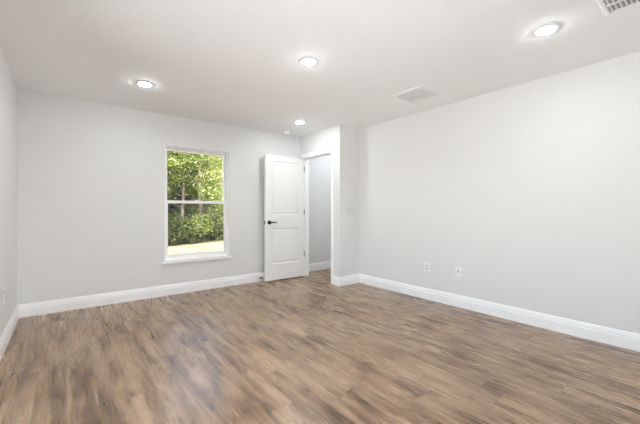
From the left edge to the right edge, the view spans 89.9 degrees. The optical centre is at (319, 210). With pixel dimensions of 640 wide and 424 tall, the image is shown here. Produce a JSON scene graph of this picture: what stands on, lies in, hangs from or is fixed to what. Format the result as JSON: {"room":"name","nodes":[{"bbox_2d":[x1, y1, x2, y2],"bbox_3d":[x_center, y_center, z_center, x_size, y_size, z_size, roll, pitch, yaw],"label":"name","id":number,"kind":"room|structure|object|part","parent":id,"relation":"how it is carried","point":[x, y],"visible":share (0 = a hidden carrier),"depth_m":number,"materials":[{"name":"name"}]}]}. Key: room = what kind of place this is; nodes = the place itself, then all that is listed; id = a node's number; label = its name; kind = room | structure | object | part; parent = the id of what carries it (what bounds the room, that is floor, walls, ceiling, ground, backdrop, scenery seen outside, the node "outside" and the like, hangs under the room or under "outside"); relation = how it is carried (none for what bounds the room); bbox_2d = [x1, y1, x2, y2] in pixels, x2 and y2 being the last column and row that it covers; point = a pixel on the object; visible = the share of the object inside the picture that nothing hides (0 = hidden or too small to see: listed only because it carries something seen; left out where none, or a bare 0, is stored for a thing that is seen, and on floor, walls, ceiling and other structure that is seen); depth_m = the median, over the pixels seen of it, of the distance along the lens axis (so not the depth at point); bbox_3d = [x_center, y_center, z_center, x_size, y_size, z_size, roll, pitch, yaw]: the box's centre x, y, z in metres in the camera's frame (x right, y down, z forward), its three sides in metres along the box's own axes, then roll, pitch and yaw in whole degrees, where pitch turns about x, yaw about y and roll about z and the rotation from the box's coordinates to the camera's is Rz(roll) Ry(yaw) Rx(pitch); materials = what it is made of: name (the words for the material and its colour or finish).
{"room":"empty bedroom","nodes":[
{"label":"empty bedroom","id":0,"kind":"room"},
{"bbox_2d":[0,47,16,336],"bbox_3d":[-1.734,-0.074,1.414,0.150,2.440,5.270,0,0,-38],"label":"wall","id":1,"kind":"structure","parent":0,"point":[8,89],"depth_m":2.89,"materials":[{"name":"white paint"}]},
{"bbox_2d":[3,288,5,302],"bbox_3d":[-2.638,0.711,2.682,0.008,0.117,0.073,0,0,-38],"label":"electrical outlet","id":2,"kind":"object","parent":1,"relation":"attached to","point":[4,289],"visible":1,"depth_m":2.66,"materials":[{"name":"white plastic"}]},
{"bbox_2d":[0,305,18,360],"bbox_3d":[-2.619,1.075,2.664,0.016,0.140,1.910,0,0,-38],"label":"baseboard","id":3,"kind":"structure","parent":1,"relation":"attached to","point":[5,337],"depth_m":2.81,"materials":[{"name":"white paint"}]},
{"bbox_2d":[17,89,299,304],"bbox_3d":[-1.791,-0.074,4.635,3.762,2.440,0.150,0,0,-38],"label":"wall","id":4,"kind":"structure","parent":0,"point":[91,175],"depth_m":3.92,"materials":[{"name":"white paint"}]},
{"bbox_2d":[18,272,263,317],"bbox_3d":[-1.784,1.075,4.534,3.647,0.140,0.016,0,0,-38],"label":"baseboard","id":5,"kind":"structure","parent":4,"relation":"attached to","point":[60,305],"depth_m":4.03,"materials":[{"name":"white paint"}]},
{"bbox_2d":[161,145,231,264],"bbox_3d":[-1.760,-0.082,4.618,0.982,1.605,0.150,0,0,-38],"label":"window","id":6,"kind":"structure","parent":4,"relation":"in","point":[196,230],"depth_m":4.67,"materials":[{"name":"glass"}]},
{"bbox_3d":[-1.795,-0.480,4.662,0.854,0.756,0.026,0,0,-38],"label":"sash","id":7,"kind":"part","parent":6,"relation":"part of","materials":[{"name":"clear glass"}]},
{"bbox_3d":[-1.776,0.261,4.637,0.854,0.799,0.028,0,0,-38],"label":"sash","id":8,"kind":"part","parent":6,"relation":"part of","materials":[{"name":"white plastic"}]},
{"bbox_3d":[-1.739,0.704,4.591,0.982,0.034,0.082,0,0,-38],"label":"sill","id":9,"kind":"part","parent":6,"relation":"part of","materials":[{"name":"white paint"}]},
{"bbox_2d":[0,268,639,423],"bbox_3d":[0.271,1.206,3.127,5.422,0.120,5.465,0,0,-38],"label":"floor","id":10,"kind":"structure","parent":0,"point":[309,349],"depth_m":2.40,"materials":[{"name":"wood"}]},
{"bbox_2d":[0,0,639,136],"bbox_3d":[0.271,-1.394,3.127,5.422,0.200,5.465,0,0,-38],"label":"ceiling","id":11,"kind":"structure","parent":0,"point":[227,62],"depth_m":2.59,"materials":[{"name":"white paint"}]},
{"bbox_2d":[136,81,153,86],"bbox_3d":[-1.789,-1.284,3.277,0.164,0.019,0.164,0,0,-38],"label":"recessed light","id":12,"kind":"object","parent":11,"relation":"in","point":[140,83],"visible":1,"depth_m":3.25,"materials":[{"name":"white plastic"}]},
{"bbox_2d":[299,57,317,65],"bbox_3d":[-0.100,-1.284,2.784,0.164,0.019,0.164,0,0,-38],"label":"recessed light","id":13,"kind":"object","parent":11,"relation":"in","point":[306,61],"visible":1,"depth_m":2.77,"materials":[{"name":"white plastic"}]},
{"bbox_2d":[392,85,442,102],"bbox_3d":[1.083,-1.286,3.575,0.392,0.016,0.390,0,0,-38],"label":"ceiling vent","id":14,"kind":"object","parent":11,"relation":"in","point":[419,93],"visible":1,"depth_m":3.56,"materials":[{"name":"white metal"}]},
{"bbox_2d":[532,23,559,36],"bbox_3d":[1.619,-1.284,2.296,0.164,0.019,0.164,0,0,-38],"label":"recessed light","id":15,"kind":"object","parent":11,"relation":"in","point":[547,29],"visible":1,"depth_m":2.28,"materials":[{"name":"white plastic"}]},
{"bbox_2d":[596,0,639,15],"bbox_3d":[1.861,-1.286,1.870,0.360,0.016,0.360,0,0,-38],"label":"ceiling vent","id":16,"kind":"object","parent":11,"relation":"in","point":[608,7],"visible":1,"depth_m":2.01,"materials":[{"name":"white metal"}]},
{"bbox_2d":[309,155,330,263],"bbox_3d":[0.175,-0.074,6.399,1.510,2.440,0.115,0,0,-38],"label":"wall","id":17,"kind":"structure","parent":0,"point":[319,167],"depth_m":6.20,"materials":[{"name":"white paint"}]},
{"bbox_2d":[309,261,330,271],"bbox_3d":[0.178,1.075,6.318,1.375,0.140,0.016,0,0,-38],"label":"baseboard","id":18,"kind":"structure","parent":17,"relation":"attached to","point":[322,265],"depth_m":6.17,"materials":[{"name":"white paint"}]},
{"bbox_2d":[300,125,345,276],"bbox_3d":[0.016,-0.074,5.291,0.115,2.440,1.065,0,0,-38],"label":"wall","id":19,"kind":"structure","parent":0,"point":[335,136],"depth_m":4.90,"materials":[{"name":"white paint"}]},
{"bbox_2d":[301,147,333,283],"bbox_3d":[-0.018,0.084,5.321,0.129,2.122,0.881,0,0,-38],"label":"door frame","id":20,"kind":"structure","parent":19,"relation":"in","point":[306,160],"depth_m":5.58,"materials":[{"name":"white paint"}]},
{"bbox_2d":[264,154,304,281],"bbox_3d":[-0.572,0.116,5.346,0.802,2.030,0.135,0,0,-38],"label":"door","id":21,"kind":"structure","parent":20,"relation":"attached to","point":[284,253],"depth_m":5.29,"materials":[{"name":"white paint"}]},
{"bbox_2d":[333,276,339,286],"bbox_3d":[0.258,1.075,4.880,0.016,0.140,0.152,0,0,-38],"label":"baseboard","id":22,"kind":"structure","parent":19,"relation":"attached to","point":[336,280],"depth_m":4.88,"materials":[{"name":"white paint"}]},
{"bbox_2d":[340,126,358,286],"bbox_3d":[0.856,-0.074,5.340,1.526,2.440,0.131,0,0,-38],"label":"wall","id":23,"kind":"structure","parent":0,"point":[352,134],"depth_m":5.00,"materials":[{"name":"white paint"}]},
{"bbox_2d":[346,207,353,213],"bbox_3d":[0.472,0.001,4.964,0.165,0.117,0.012,0,0,-38],"label":"light switch","id":24,"kind":"object","parent":23,"relation":"attached to","point":[349,210],"visible":1,"depth_m":4.96,"materials":[{"name":"white plastic"}]},
{"bbox_2d":[359,51,639,333],"bbox_3d":[1.927,-0.074,3.538,0.115,2.440,4.055,0,0,-38],"label":"wall","id":25,"kind":"structure","parent":0,"point":[531,189],"depth_m":3.26,"materials":[{"name":"white paint"}]},
{"bbox_2d":[424,262,428,271],"bbox_3d":[1.377,0.731,4.133,0.008,0.117,0.073,0,0,-38],"label":"electrical outlet","id":26,"kind":"object","parent":25,"relation":"attached to","point":[426,265],"visible":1,"depth_m":4.13,"materials":[{"name":"white plastic"}]},
{"bbox_2d":[455,266,460,276],"bbox_3d":[1.637,0.726,3.799,0.016,0.117,0.073,0,0,-38],"label":"cable jack","id":27,"kind":"object","parent":25,"relation":"attached to","point":[457,269],"visible":1,"depth_m":3.80,"materials":[{"name":"white plastic"}]},
{"bbox_2d":[359,274,639,351],"bbox_3d":[1.829,1.075,3.557,0.016,0.140,3.905,0,0,-38],"label":"baseboard","id":28,"kind":"structure","parent":25,"relation":"attached to","point":[615,337],"depth_m":3.26,"materials":[{"name":"white paint"}]},
{"label":"outside","id":29,"kind":"structure","parent":0,"visible":0},
{"bbox_3d":[-27.124,1.586,42.300,170.000,0.100,80.000,0,0,-38],"label":"woodland","id":30,"kind":"object","parent":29,"visible":0},
{"bbox_2d":[167,151,181,190],"bbox_3d":[-8.426,-0.996,15.538,3.897,5.156,3.824,0,0,8],"label":"broadleaf tree","id":31,"kind":"object","parent":30,"relation":"on","point":[169,158],"visible":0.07,"depth_m":15.24,"materials":[{"name":"green plant"}]},
{"bbox_2d":[167,153,197,200],"bbox_3d":[-8.523,-1.453,18.593,3.308,6.055,4.599,0,0,-34],"label":"broadleaf tree","id":32,"kind":"object","parent":30,"relation":"on","point":[169,185],"visible":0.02,"depth_m":17.41,"materials":[{"name":"green plant"}]},
{"bbox_2d":[167,151,222,200],"bbox_3d":[-6.661,-0.875,16.657,3.711,4.910,3.642,0,0,-40],"label":"broadleaf tree","id":33,"kind":"object","parent":30,"relation":"on","point":[187,158],"visible":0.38,"depth_m":16.24,"materials":[{"name":"green plant"}]},
{"bbox_2d":[167,154,222,200],"bbox_3d":[-5.864,-1.308,16.460,3.608,5.715,3.342,0,0,18],"label":"tree","id":34,"kind":"object","parent":30,"relation":"on","point":[208,179],"visible":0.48,"depth_m":15.84,"materials":[{"name":"green plant"}]},
{"bbox_2d":[171,151,221,200],"bbox_3d":[-7.380,-1.453,18.888,4.599,6.055,3.308,0,0,-44],"label":"broadleaf tree","id":35,"kind":"object","parent":30,"relation":"on","point":[195,174],"visible":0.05,"depth_m":18.58,"materials":[{"name":"green plant"}]},
{"bbox_2d":[188,157,222,200],"bbox_3d":[-5.878,-0.771,17.818,3.158,4.643,2.978,0,0,21],"label":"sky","id":36,"kind":"structure","parent":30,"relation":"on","point":[221,182],"depth_m":17.42,"materials":[{"name":"green plant"}]},
{"bbox_2d":[192,156,222,200],"bbox_3d":[-5.670,-0.887,19.127,3.128,4.875,3.316,0,0,2],"label":"tree","id":37,"kind":"object","parent":30,"relation":"on","point":[215,156],"visible":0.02,"depth_m":18.55,"materials":[{"name":"green plant"}]}
]}

